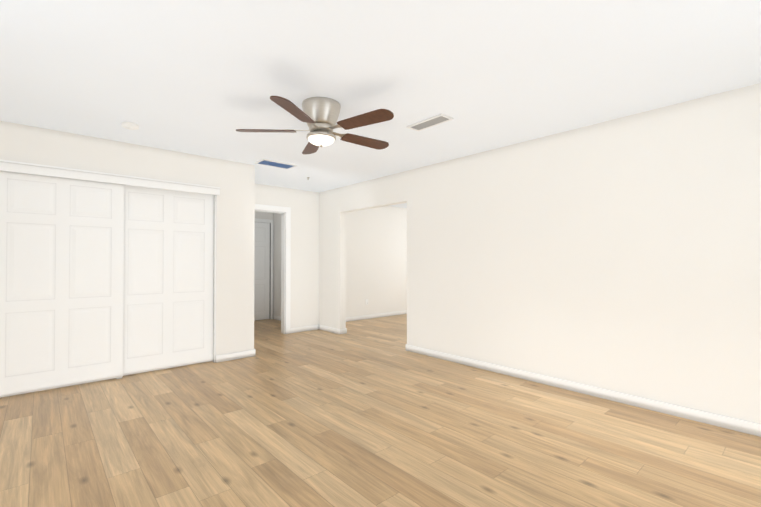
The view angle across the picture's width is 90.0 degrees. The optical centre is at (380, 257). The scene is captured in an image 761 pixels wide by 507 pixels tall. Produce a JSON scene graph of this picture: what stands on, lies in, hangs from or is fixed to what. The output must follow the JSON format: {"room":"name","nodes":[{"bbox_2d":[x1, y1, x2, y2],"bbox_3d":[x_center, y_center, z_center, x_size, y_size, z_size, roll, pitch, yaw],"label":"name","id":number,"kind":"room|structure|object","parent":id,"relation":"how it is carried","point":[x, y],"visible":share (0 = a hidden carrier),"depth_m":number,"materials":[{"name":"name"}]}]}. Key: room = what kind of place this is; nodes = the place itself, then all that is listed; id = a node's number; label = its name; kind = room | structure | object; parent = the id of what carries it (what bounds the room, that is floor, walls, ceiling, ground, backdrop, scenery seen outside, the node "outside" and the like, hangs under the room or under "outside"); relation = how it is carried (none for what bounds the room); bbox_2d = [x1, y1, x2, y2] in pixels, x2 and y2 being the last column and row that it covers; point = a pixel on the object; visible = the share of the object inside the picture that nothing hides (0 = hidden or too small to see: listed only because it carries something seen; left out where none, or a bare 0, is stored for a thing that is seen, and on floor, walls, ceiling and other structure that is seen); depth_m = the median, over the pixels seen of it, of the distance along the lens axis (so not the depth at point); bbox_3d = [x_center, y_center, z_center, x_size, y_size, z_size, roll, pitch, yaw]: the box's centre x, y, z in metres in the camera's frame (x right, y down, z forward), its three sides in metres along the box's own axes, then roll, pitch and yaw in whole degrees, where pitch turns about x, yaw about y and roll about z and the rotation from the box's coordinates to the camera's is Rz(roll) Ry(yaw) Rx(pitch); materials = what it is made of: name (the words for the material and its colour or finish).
{"room":"empty bedroom","nodes":[
{"label":"empty bedroom","id":0,"kind":"room"},
{"bbox_2d":[0,121,254,354],"bbox_3d":[-2.770,0.026,3.914,2.996,2.440,0.120,1,-1,-42],"label":"wall","id":1,"kind":"structure","parent":0,"point":[235,220],"depth_m":4.55,"materials":[{"name":"paint"}]},
{"bbox_2d":[0,171,123,396],"bbox_3d":[-3.038,0.216,3.632,0.975,2.030,0.034,1,-1,-42],"label":"sliding door","id":2,"kind":"structure","parent":1,"relation":"in","point":[61,275],"depth_m":3.60,"materials":[{"name":"paint"}]},
{"bbox_2d":[0,159,219,378],"bbox_3d":[-2.701,0.199,3.939,1.975,2.094,0.132,1,-1,-42],"label":"trim","id":3,"kind":"structure","parent":1,"relation":"attached to","point":[37,169],"depth_m":3.92,"materials":[{"name":"paint"}]},
{"bbox_2d":[123,185,213,375],"bbox_3d":[-2.387,0.223,4.272,0.975,2.030,0.034,1,-1,-42],"label":"sliding door","id":4,"kind":"structure","parent":1,"relation":"in","point":[168,278],"depth_m":4.25,"materials":[{"name":"paint"}]},
{"bbox_2d":[216,350,255,362],"bbox_3d":[-1.794,1.212,4.683,0.445,0.085,0.013,1,-1,-42],"label":"baseboard","id":5,"kind":"structure","parent":1,"relation":"attached to","point":[249,353],"depth_m":4.68,"materials":[{"name":"paint"}]},
{"bbox_2d":[254,211,272,320],"bbox_3d":[-2.858,0.068,7.610,1.787,2.440,0.120,1,-1,-42],"label":"wall","id":6,"kind":"structure","parent":0,"point":[259,215],"depth_m":7.92,"materials":[{"name":"paint"}]},
{"bbox_2d":[254,222,269,319],"bbox_3d":[-2.608,0.279,7.720,0.760,2.000,0.035,1,-1,-42],"label":"door","id":7,"kind":"structure","parent":6,"relation":"in","point":[262,274],"depth_m":7.85,"materials":[{"name":"paint"}]},
{"bbox_2d":[255,218,273,318],"bbox_3d":[-2.607,0.247,7.719,0.910,2.085,0.050,1,-1,-42],"label":"door frame","id":8,"kind":"structure","parent":6,"relation":"attached to","point":[271,222],"depth_m":7.97,"materials":[{"name":"paint"}]},
{"bbox_2d":[273,213,280,315],"bbox_3d":[-1.674,0.067,7.499,0.167,2.440,1.590,1,-1,-42],"label":"wall","id":9,"kind":"structure","parent":0,"point":[276,217],"depth_m":7.90,"materials":[{"name":"paint"}]},
{"bbox_2d":[273,315,311,325],"bbox_3d":[-1.749,1.244,7.435,0.013,0.085,1.574,1,-1,-42],"label":"baseboard","id":10,"kind":"structure","parent":9,"relation":"attached to","point":[275,317],"depth_m":7.85,"materials":[{"name":"paint"}]},
{"bbox_2d":[255,183,318,327],"bbox_3d":[-2.872,0.042,5.283,4.667,2.440,0.120,1,-1,-42],"label":"wall","id":11,"kind":"structure","parent":0,"point":[304,302],"depth_m":6.56,"materials":[{"name":"paint"}]},
{"bbox_2d":[255,204,290,333],"bbox_3d":[-1.916,0.214,6.135,0.950,2.115,0.152,1,-1,-42],"label":"door frame","id":12,"kind":"structure","parent":11,"relation":"attached to","point":[285,212],"depth_m":6.36,"materials":[{"name":"paint"}]},
{"bbox_2d":[290,325,319,332],"bbox_3d":[-1.308,1.234,6.577,0.558,0.085,0.013,1,-1,-42],"label":"baseboard","id":13,"kind":"structure","parent":11,"relation":"attached to","point":[314,327],"depth_m":6.57,"materials":[{"name":"paint"}]},
{"bbox_2d":[346,206,406,316],"bbox_3d":[0.068,0.077,8.399,3.630,2.440,0.120,1,-1,-42],"label":"wall","id":14,"kind":"structure","parent":0,"point":[376,257],"depth_m":8.16,"materials":[{"name":"paint"}]},
{"bbox_2d":[346,310,406,321],"bbox_3d":[0.114,1.254,8.338,3.633,0.085,0.013,1,-1,-42],"label":"baseboard","id":15,"kind":"structure","parent":14,"relation":"attached to","point":[362,317],"depth_m":8.13,"materials":[{"name":"paint"}]},
{"bbox_2d":[0,314,760,506],"bbox_3d":[0.093,1.307,4.855,9.100,0.100,9.500,1,-1,-42],"label":"floor","id":16,"kind":"structure","parent":0,"point":[372,412],"depth_m":2.56,"materials":[{"name":"brown wood"}]},
{"bbox_2d":[0,0,760,207],"bbox_3d":[0.093,-1.233,4.884,9.100,0.100,9.500,1,-1,-42],"label":"ceiling","id":17,"kind":"structure","parent":0,"point":[206,78],"depth_m":2.45,"materials":[{"name":"paint"}]},
{"bbox_2d":[121,122,138,129],"bbox_3d":[-2.256,-1.181,3.430,0.136,0.038,0.136,1,-1,-42],"label":"smoke detector","id":18,"kind":"object","parent":17,"relation":"attached to","point":[130,125],"visible":1,"depth_m":3.39,"materials":[{"name":"white plastic"}]},
{"bbox_2d":[254,159,296,168],"bbox_3d":[-1.320,-1.178,4.815,0.460,0.012,0.250,1,-1,-42],"label":"ceiling vent","id":19,"kind":"object","parent":17,"relation":"in","point":[272,163],"visible":1,"depth_m":4.80,"materials":[{"name":"blue metal"}]},
{"bbox_2d":[236,96,393,153],"bbox_3d":[-0.425,-1.036,3.020,1.239,0.334,1.268,1,-1,-42],"label":"ceiling fan","id":20,"kind":"object","parent":17,"relation":"hanging from","point":[319,115],"visible":1,"depth_m":2.90,"materials":[{"name":"brown wood"}]},
{"bbox_2d":[406,113,453,130],"bbox_3d":[0.433,-1.194,3.377,0.160,0.012,0.410,1,-1,-42],"label":"ceiling vent","id":21,"kind":"object","parent":17,"relation":"in","point":[438,119],"visible":0.98,"depth_m":3.36,"materials":[{"name":"white metal"}]},
{"bbox_2d":[319,83,760,423],"bbox_3d":[1.142,0.031,4.381,0.120,2.440,6.813,1,-1,-42],"label":"wall","id":22,"kind":"structure","parent":0,"point":[622,254],"depth_m":3.37,"materials":[{"name":"paint"}]},
{"bbox_2d":[320,325,343,333],"bbox_3d":[-0.883,1.233,6.535,0.013,0.085,0.641,1,-1,-42],"label":"baseboard","id":23,"kind":"structure","parent":22,"relation":"attached to","point":[330,329],"depth_m":6.47,"materials":[{"name":"paint"}]},
{"bbox_2d":[406,344,760,436],"bbox_3d":[1.812,1.199,3.516,0.013,0.085,4.411,1,-1,-42],"label":"baseboard","id":24,"kind":"structure","parent":22,"relation":"attached to","point":[739,425],"depth_m":3.30,"materials":[{"name":"paint"}]}
]}

